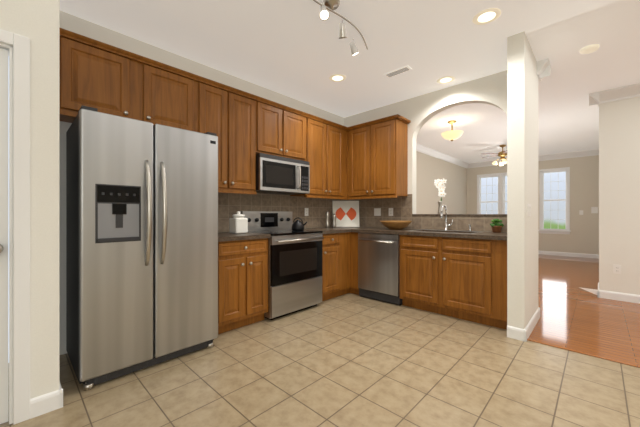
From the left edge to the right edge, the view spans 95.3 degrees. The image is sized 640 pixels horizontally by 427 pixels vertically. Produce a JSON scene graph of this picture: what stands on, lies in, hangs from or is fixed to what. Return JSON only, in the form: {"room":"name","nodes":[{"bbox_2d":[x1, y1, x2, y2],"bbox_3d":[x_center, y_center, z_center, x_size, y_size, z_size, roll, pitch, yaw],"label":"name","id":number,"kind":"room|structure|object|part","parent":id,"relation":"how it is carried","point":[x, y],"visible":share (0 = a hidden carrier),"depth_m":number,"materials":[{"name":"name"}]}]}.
{"room":"kitchen","nodes":[
{"label":"kitchen","id":0,"kind":"room"},
{"bbox_2d":[0,0,58,398],"bbox_3d":[-2.716,-0.248,0.523,0.120,2.740,3.355,0,0,44],"label":"wall","id":1,"kind":"structure","parent":0,"point":[36,22],"depth_m":1.63,"materials":[{"name":"beige paint"}]},
{"bbox_2d":[0,48,7,423],"bbox_3d":[-1.921,0.117,1.267,0.112,1.990,0.774,0,0,44],"label":"pantry door","id":2,"kind":"structure","parent":1,"relation":"in","point":[3,235],"depth_m":1.55,"materials":[{"name":"white wood"}]},
{"bbox_3d":[-1.673,0.182,1.500,0.075,0.060,0.059,0,0,44],"label":"knob","id":3,"kind":"part","parent":2,"relation":"part of","materials":[{"name":"silver metal"}]},
{"bbox_2d":[0,29,29,424],"bbox_3d":[-1.958,0.080,1.303,0.138,2.084,0.938,0,0,44],"label":"door frame","id":4,"kind":"structure","parent":1,"relation":"attached to","point":[19,227],"depth_m":1.56,"materials":[{"name":"white wood"}]},
{"bbox_2d":[53,380,62,408],"bbox_3d":[-1.804,1.071,1.981,0.845,0.102,0.015,0,0,44],"label":"baseboard","id":5,"kind":"structure","parent":1,"relation":"attached to","point":[58,395],"depth_m":1.68,"materials":[{"name":"white wood"}]},
{"bbox_2d":[59,10,343,354],"bbox_3d":[1.280,-0.248,5.906,0.120,2.740,10.180,0,0,44],"label":"wall","id":6,"kind":"structure","parent":0,"point":[77,25],"depth_m":2.60,"materials":[{"name":"beige paint"}]},
{"bbox_2d":[59,27,138,122],"bbox_3d":[-1.809,-1.022,2.338,0.337,0.568,0.511,0,0,44],"label":"upper cabinet","id":7,"kind":"object","parent":6,"relation":"attached to","point":[104,77],"depth_m":2.21,"materials":[{"name":"brown wood"}]},
{"bbox_2d":[139,55,198,131],"bbox_3d":[-1.457,-1.022,2.706,0.337,0.568,0.509,0,0,44],"label":"upper cabinet","id":8,"kind":"object","parent":6,"relation":"attached to","point":[168,95],"depth_m":2.58,"materials":[{"name":"brown wood"}]},
{"bbox_2d":[199,76,258,194],"bbox_3d":[-1.054,-0.777,3.128,0.337,1.058,0.658,0,0,44],"label":"upper cabinet","id":9,"kind":"object","parent":6,"relation":"attached to","point":[230,113],"depth_m":3.03,"materials":[{"name":"brown wood"}]},
{"bbox_3d":[-0.317,-1.286,3.073,0.906,0.040,3.637,0,0,44],"label":"crown","id":10,"kind":"part","parent":9,"relation":"part of","materials":[{"name":"brown wood"}]},
{"bbox_2d":[218,193,345,231],"bbox_3d":[-0.503,-0.036,3.948,0.008,0.484,2.635,0,0,44],"label":"backsplash","id":11,"kind":"structure","parent":6,"relation":"attached to","point":[230,205],"depth_m":3.88,"materials":[{"name":"tile"}]},
{"bbox_2d":[259,97,306,160],"bbox_3d":[-0.560,-1.000,3.645,0.337,0.613,0.772,0,0,44],"label":"upper cabinet","id":12,"kind":"object","parent":6,"relation":"attached to","point":[282,128],"depth_m":3.51,"materials":[{"name":"brown wood"}]},
{"bbox_2d":[256,153,309,194],"bbox_3d":[-0.520,-0.468,3.607,0.448,0.410,0.762,0,0,44],"label":"microwave","id":13,"kind":"object","parent":12,"relation":"attached to","point":[281,175],"visible":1,"depth_m":3.44,"materials":[{"name":"grey metal"}]},
{"bbox_3d":[-0.256,-0.453,3.598,0.054,0.301,0.022,0,0,44],"label":"handle","id":14,"kind":"part","parent":13,"relation":"part of","materials":[{"name":"silver metal"}]},
{"bbox_2d":[290,115,346,198],"bbox_3d":[0.000,-0.777,4.231,0.337,1.058,0.850,0,0,44],"label":"upper cabinet","id":15,"kind":"object","parent":6,"relation":"attached to","point":[326,140],"depth_m":4.10,"materials":[{"name":"brown wood"}]},
{"bbox_2d":[0,293,639,426],"bbox_3d":[0.515,1.147,0.039,7.120,0.050,7.120,0,0,44],"label":"floor","id":16,"kind":"structure","parent":0,"point":[350,360],"depth_m":1.95,"materials":[{"name":"beige tile"}]},
{"bbox_2d":[66,105,217,389],"bbox_3d":[-1.411,0.221,2.364,0.823,1.802,0.910,0,0,44],"label":"fridge","id":17,"kind":"object","parent":16,"relation":"on","point":[141,244],"visible":1,"depth_m":2.04,"materials":[{"name":"silver metal"}]},
{"bbox_3d":[-1.146,-0.210,2.143,0.024,0.795,0.807,0,0,44],"label":"dispenser panel","id":18,"kind":"part","parent":17,"relation":"part of","materials":[{"name":"grey metal"}]},
{"bbox_2d":[218,237,269,333],"bbox_3d":[-0.968,0.685,3.016,0.617,0.874,0.635,0,0,44],"label":"base cabinet","id":19,"kind":"object","parent":16,"relation":"on","point":[242,265],"depth_m":2.81,"materials":[{"name":"brown wood"}]},
{"bbox_2d":[218,233,269,240],"bbox_3d":[-0.961,0.228,3.009,0.637,0.040,0.636,0,0,44],"label":"countertop","id":20,"kind":"structure","parent":19,"relation":"on","point":[221,236],"depth_m":2.84,"materials":[{"name":"grey stone"}]},
{"bbox_2d":[229,211,247,233],"bbox_3d":[-0.875,0.089,3.130,0.150,0.234,0.150,0,0,44],"label":"canister","id":21,"kind":"object","parent":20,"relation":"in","point":[238,222],"visible":0.98,"depth_m":3.08,"materials":[{"name":"white ceramic"}]},
{"bbox_3d":[-0.875,0.008,3.130,0.136,0.071,0.136,0,0,44],"label":"lid","id":22,"kind":"part","parent":21,"relation":"part of","materials":[{"name":"white ceramic"}]},
{"bbox_2d":[240,211,323,319],"bbox_3d":[-0.440,0.544,3.486,0.697,1.155,0.765,0,0,44],"label":"stove","id":23,"kind":"object","parent":16,"relation":"on","point":[294,271],"visible":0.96,"depth_m":3.29,"materials":[{"name":"metal"}]},
{"bbox_3d":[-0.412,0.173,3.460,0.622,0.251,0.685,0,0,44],"label":"handle","id":24,"kind":"part","parent":23,"relation":"part of","materials":[{"name":"silver metal"}]},
{"bbox_2d":[292,217,306,230],"bbox_3d":[-0.264,0.123,3.605,0.184,0.163,0.157,0,0,44],"label":"kettle","id":25,"kind":"object","parent":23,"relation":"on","point":[297,225],"visible":0.98,"depth_m":3.56,"materials":[{"name":"black metal"}]},
{"bbox_2d":[322,233,341,300],"bbox_3d":[-0.086,0.685,3.939,0.617,0.874,0.369,0,0,44],"label":"base cabinet","id":26,"kind":"object","parent":16,"relation":"on","point":[332,242],"depth_m":3.75,"materials":[{"name":"brown wood"}]},
{"bbox_2d":[304,229,349,232],"bbox_3d":[-0.006,0.228,4.008,0.637,0.040,0.581,0,0,44],"label":"countertop","id":27,"kind":"structure","parent":26,"relation":"on","point":[324,230],"depth_m":3.87,"materials":[{"name":"grey stone"}]},
{"bbox_2d":[342,233,377,294],"bbox_3d":[0.335,0.685,4.379,0.617,0.874,0.848,0,0,44],"label":"base cabinet","id":28,"kind":"object","parent":16,"relation":"on","point":[349,241],"depth_m":4.01,"materials":[{"name":"brown wood"}]},
{"bbox_2d":[326,227,506,240],"bbox_3d":[1.082,0.228,3.810,2.484,0.040,0.638,0,0,44],"label":"countertop","id":29,"kind":"structure","parent":28,"relation":"on","point":[404,232],"depth_m":3.36,"materials":[{"name":"grey stone"}]},
{"bbox_2d":[325,211,329,227],"bbox_3d":[0.111,0.079,4.408,0.070,0.256,0.069,0,0,44],"label":"mill","id":30,"kind":"object","parent":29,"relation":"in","point":[327,213],"depth_m":4.38,"materials":[{"name":"silver metal"}]},
{"bbox_2d":[332,213,335,227],"bbox_3d":[0.216,0.099,4.474,0.070,0.216,0.069,0,0,44],"label":"mill","id":31,"kind":"object","parent":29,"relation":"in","point":[333,215],"depth_m":4.45,"materials":[{"name":"silver metal"}]},
{"bbox_2d":[333,201,358,226],"bbox_3d":[0.411,-0.003,4.626,0.420,0.416,0.078,0,0,-1],"label":"framed art","id":32,"kind":"object","parent":29,"relation":"on","point":[346,213],"visible":0.94,"depth_m":4.62,"materials":[{"name":"white paper"}]},
{"bbox_2d":[380,220,411,229],"bbox_3d":[1.014,0.149,3.905,0.420,0.115,0.420,0,0,44],"label":"bowl","id":33,"kind":"object","parent":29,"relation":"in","point":[394,225],"visible":0.98,"depth_m":3.77,"materials":[{"name":"brown wood"}]},
{"bbox_2d":[406,237,481,252],"bbox_3d":[1.476,0.329,3.463,0.708,0.186,0.408,0,0,44],"label":"drawer","id":34,"kind":"object","parent":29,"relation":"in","point":[435,244],"depth_m":3.14,"materials":[{"name":"brown wood"}]},
{"bbox_2d":[440,205,453,230],"bbox_3d":[1.570,0.045,3.616,0.119,0.324,0.196,0,0,44],"label":"faucet","id":35,"kind":"object","parent":29,"relation":"on","point":[441,215],"depth_m":3.67,"materials":[{"name":"silver metal"}]},
{"bbox_2d":[490,219,503,232],"bbox_3d":[1.977,0.130,3.262,0.132,0.153,0.135,0,0,44],"label":"plant","id":36,"kind":"object","parent":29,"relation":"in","point":[497,225],"visible":1,"depth_m":3.23,"materials":[{"name":"green plant"}]},
{"bbox_3d":[1.976,0.169,3.262,0.108,0.075,0.106,0,0,44],"label":"pot","id":37,"kind":"part","parent":36,"relation":"part of","materials":[{"name":"brown ceramic"}]},
{"bbox_2d":[358,233,401,305],"bbox_3d":[0.919,0.688,3.929,0.600,0.868,0.656,0,0,44],"label":"dishwasher","id":38,"kind":"object","parent":16,"relation":"on","point":[378,267],"visible":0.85,"depth_m":3.70,"materials":[{"name":"grey metal"}]},
{"bbox_3d":[0.710,0.347,3.710,0.500,0.022,0.049,0,0,44],"label":"handle","id":39,"kind":"part","parent":38,"relation":"part of","materials":[{"name":"silver metal"}]},
{"bbox_2d":[527,338,639,367],"bbox_3d":[3.428,1.119,1.104,4.380,0.007,0.045,0,0,44],"label":"trim","id":40,"kind":"structure","parent":16,"relation":"on","point":[590,354],"depth_m":2.33,"materials":[{"name":"brown wood"}]},
{"bbox_2d":[59,0,639,162],"bbox_3d":[2.691,-1.643,2.317,7.120,0.050,13.420,0,0,44],"label":"ceiling","id":41,"kind":"structure","parent":0,"point":[299,50],"depth_m":2.85,"materials":[{"name":"white paint"}]},
{"bbox_2d":[329,74,345,81],"bbox_3d":[0.210,-1.615,3.470,0.208,0.006,0.208,0,0,44],"label":"recessed light","id":42,"kind":"object","parent":41,"relation":"in","point":[337,77],"visible":1,"depth_m":3.45,"materials":[{"name":"beige glass"}]},
{"bbox_2d":[313,0,367,55],"bbox_3d":[0.090,-1.513,2.229,0.131,0.210,1.260,0,0,35],"label":"spotlight fixture","id":43,"kind":"object","parent":41,"relation":"attached to","point":[329,5],"visible":1,"depth_m":2.26,"materials":[{"name":"silver metal"}]},
{"bbox_2d":[383,65,411,77],"bbox_3d":[0.882,-1.614,3.319,0.300,0.008,0.110,0,0,44],"label":"ceiling vent","id":44,"kind":"object","parent":41,"relation":"in","point":[398,71],"visible":1,"depth_m":3.30,"materials":[{"name":"white metal"}]},
{"bbox_2d":[436,76,454,83],"bbox_3d":[1.518,-1.615,3.521,0.208,0.006,0.208,0,0,44],"label":"recessed light","id":45,"kind":"object","parent":41,"relation":"in","point":[445,80],"visible":1,"depth_m":3.50,"materials":[{"name":"beige"}]},
{"bbox_2d":[441,120,462,140],"bbox_3d":[2.309,-1.443,5.102,0.360,0.350,0.360,0,0,44],"label":"dining pendant light","id":46,"kind":"object","parent":41,"relation":"hanging from","point":[451,135],"visible":1,"depth_m":5.02,"materials":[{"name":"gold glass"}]},
{"bbox_3d":[2.309,-1.358,5.102,0.360,0.120,0.360,0,0,44],"label":"lamp shade","id":47,"kind":"part","parent":46,"relation":"part of","materials":[{"name":"beige glass"}]},
{"bbox_2d":[472,8,500,24],"bbox_3d":[1.367,-1.615,2.393,0.208,0.006,0.208,0,0,44],"label":"recessed light","id":48,"kind":"object","parent":41,"relation":"in","point":[486,16],"visible":1,"depth_m":2.38,"materials":[{"name":"beige"}]},
{"bbox_2d":[481,145,506,165],"bbox_3d":[4.335,-1.385,6.881,1.023,0.465,1.009,0,0,44],"label":"ceiling fan","id":49,"kind":"object","parent":41,"relation":"hanging from","point":[502,154],"visible":0.81,"depth_m":6.85,"materials":[{"name":"gold metal"}]},
{"bbox_3d":[4.306,-1.435,6.873,0.259,0.365,0.259,0,0,44],"label":"motor","id":50,"kind":"part","parent":49,"relation":"part of","materials":[{"name":"gold metal"}]},
{"bbox_2d":[580,44,599,53],"bbox_3d":[2.630,-1.600,2.846,0.144,0.036,0.144,0,0,44],"label":"smoke detector","id":51,"kind":"object","parent":41,"relation":"attached to","point":[589,49],"visible":1,"depth_m":2.82,"materials":[{"name":"beige plastic"}]},
{"bbox_2d":[344,70,506,231],"bbox_3d":[1.346,-0.248,4.086,2.490,2.740,0.120,0,0,44],"label":"wall","id":52,"kind":"structure","parent":0,"point":[420,111],"depth_m":3.90,"materials":[{"name":"beige paint"}]},
{"bbox_2d":[347,115,410,198],"bbox_3d":[0.825,-0.777,4.265,0.809,1.058,0.337,0,0,44],"label":"upper cabinet","id":53,"kind":"object","parent":52,"relation":"attached to","point":[368,160],"depth_m":4.07,"materials":[{"name":"brown wood"}]},
{"bbox_2d":[346,194,506,231],"bbox_3d":[1.312,-0.036,4.029,2.460,0.484,0.008,0,0,44],"label":"backsplash","id":54,"kind":"structure","parent":52,"relation":"attached to","point":[402,206],"depth_m":4.09,"materials":[{"name":"tile"}]},
{"bbox_2d":[374,208,380,215],"bbox_3d":[0.873,-0.030,4.438,0.115,0.115,0.009,0,0,44],"label":"electrical outlet","id":55,"kind":"object","parent":54,"relation":"attached to","point":[377,211],"visible":1,"depth_m":4.43,"materials":[{"name":"white plastic"}]},
{"bbox_2d":[389,208,392,215],"bbox_3d":[1.040,-0.030,4.280,0.072,0.115,0.007,0,0,44],"label":"electrical outlet","id":56,"kind":"object","parent":54,"relation":"attached to","point":[390,211],"visible":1,"depth_m":4.28,"materials":[{"name":"white plastic"}]},
{"bbox_2d":[412,214,506,216],"bbox_3d":[1.743,0.017,3.712,1.138,0.030,0.152,0,0,44],"label":"ledge","id":57,"kind":"object","parent":52,"relation":"on","point":[476,215],"visible":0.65,"depth_m":3.56,"materials":[{"name":"stone"}]},
{"bbox_2d":[434,178,446,213],"bbox_3d":[1.591,-0.234,3.858,0.152,0.470,0.078,0,0,44],"label":"vase","id":58,"kind":"object","parent":57,"relation":"on","point":[439,184],"visible":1,"depth_m":3.84,"materials":[{"name":"silver metal"}]},
{"bbox_2d":[416,151,466,213],"bbox_3d":[1.447,-0.248,4.076,2.590,2.740,0.004,0,0,44],"label":"wall","id":59,"kind":"structure","parent":0,"point":[430,170],"depth_m":3.93,"materials":[{"name":"beige paint"}]},
{"bbox_2d":[416,143,468,167],"bbox_3d":[2.658,-1.548,7.189,0.100,0.140,6.180,0,0,44],"label":"crown molding","id":60,"kind":"structure","parent":59,"relation":"attached to","point":[420,148],"depth_m":7.74,"materials":[{"name":"white wood"}]},
{"bbox_2d":[507,31,537,328],"bbox_3d":[2.048,-0.248,2.924,0.130,2.740,0.830,0,0,44],"label":"wall","id":61,"kind":"structure","parent":0,"point":[522,189],"depth_m":2.65,"materials":[{"name":"beige paint"}]},
{"bbox_2d":[522,307,539,341],"bbox_3d":[2.089,1.071,2.864,0.015,0.102,0.829,0,0,44],"label":"baseboard","id":62,"kind":"structure","parent":61,"relation":"attached to","point":[526,332],"depth_m":2.76,"materials":[{"name":"white wood"}]},
{"bbox_2d":[537,60,550,80],"bbox_3d":[1.538,-1.548,4.034,2.600,0.140,0.130,0,0,44],"label":"crown molding","id":63,"kind":"structure","parent":61,"relation":"attached to","point":[543,68],"depth_m":3.11,"materials":[{"name":"white"}]},
{"bbox_2d":[467,155,598,254],"bbox_3d":[7.285,-0.248,7.124,7.120,2.740,0.120,0,0,44],"label":"wall","id":64,"kind":"structure","parent":0,"point":[582,237],"depth_m":7.61,"materials":[{"name":"beige paint"}]},
{"bbox_2d":[477,173,500,213],"bbox_3d":[5.237,-0.350,9.041,0.690,1.775,0.180,0,0,44],"label":"window","id":65,"kind":"structure","parent":64,"relation":"in","point":[479,201],"depth_m":9.11,"materials":[{"name":"white wood"}]},
{"bbox_2d":[501,172,506,213],"bbox_3d":[5.711,-0.350,8.587,0.690,1.775,0.180,0,0,44],"label":"window","id":66,"kind":"structure","parent":64,"relation":"in","point":[503,184],"depth_m":8.77,"materials":[{"name":"white wood"}]},
{"bbox_2d":[469,149,598,167],"bbox_3d":[5.886,-1.548,8.309,2.980,0.140,0.100,0,0,44],"label":"crown molding","id":67,"kind":"structure","parent":64,"relation":"attached to","point":[593,152],"depth_m":7.84,"materials":[{"name":"white wood"}]},
{"bbox_2d":[538,167,570,233],"bbox_3d":[6.383,-0.350,7.945,0.686,1.775,0.180,0,0,44],"label":"window","id":68,"kind":"structure","parent":64,"relation":"in","point":[541,206],"depth_m":7.94,"materials":[{"name":"white"}]},
{"bbox_2d":[538,250,598,258],"bbox_3d":[5.883,1.071,8.371,3.070,0.102,0.015,0,0,44],"label":"baseboard","id":69,"kind":"structure","parent":64,"relation":"attached to","point":[595,256],"depth_m":7.69,"materials":[{"name":"white wood"}]},
{"bbox_2d":[591,207,597,212],"bbox_3d":[6.937,-0.098,7.368,0.120,0.160,0.009,0,0,44],"label":"light switch","id":70,"kind":"object","parent":64,"relation":"attached to","point":[594,209],"visible":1,"depth_m":7.37,"materials":[{"name":"white plastic"}]},
{"bbox_2d":[529,254,639,364],"bbox_3d":[4.881,1.147,4.608,7.120,0.050,7.080,0,0,44],"label":"floor","id":71,"kind":"structure","parent":0,"point":[573,315],"depth_m":3.25,"materials":[{"name":"brown wood"}]},
{"bbox_2d":[599,101,614,291],"bbox_3d":[5.418,-0.248,5.575,0.120,2.740,4.700,0,0,44],"label":"wall","id":72,"kind":"structure","parent":0,"point":[606,110],"depth_m":3.86,"materials":[{"name":"beige paint"}]},
{"bbox_2d":[615,96,639,294],"bbox_3d":[5.246,-0.248,2.573,3.780,2.740,0.120,0,0,44],"label":"wall","id":73,"kind":"structure","parent":0,"point":[619,182],"depth_m":3.74,"materials":[{"name":"beige paint"}]},
{"bbox_2d":[579,287,639,303],"bbox_3d":[5.087,1.071,2.642,4.104,0.102,0.030,0,0,44],"label":"baseboard","id":74,"kind":"structure","parent":73,"relation":"attached to","point":[618,296],"depth_m":3.80,"materials":[{"name":"white wood"}]},
{"bbox_2d":[589,83,639,105],"bbox_3d":[5.097,-1.548,2.576,4.000,0.140,0.120,0,0,44],"label":"crown molding","id":75,"kind":"structure","parent":73,"relation":"attached to","point":[599,97],"depth_m":3.78,"materials":[{"name":"white"}]},
{"bbox_2d":[613,265,620,273],"bbox_3d":[3.871,0.722,3.798,0.072,0.115,0.007,0,0,44],"label":"outlet","id":76,"kind":"object","parent":73,"relation":"attached to","point":[616,269],"visible":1,"depth_m":3.79,"materials":[{"name":"white plastic"}]},
{"label":"outside","id":77,"kind":"structure","parent":0,"visible":0},
{"bbox_2d":[481,172,565,228],"bbox_3d":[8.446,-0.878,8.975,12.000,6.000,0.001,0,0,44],"label":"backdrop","id":78,"kind":"structure","parent":77,"point":[554,209],"depth_m":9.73,"materials":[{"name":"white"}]}
]}

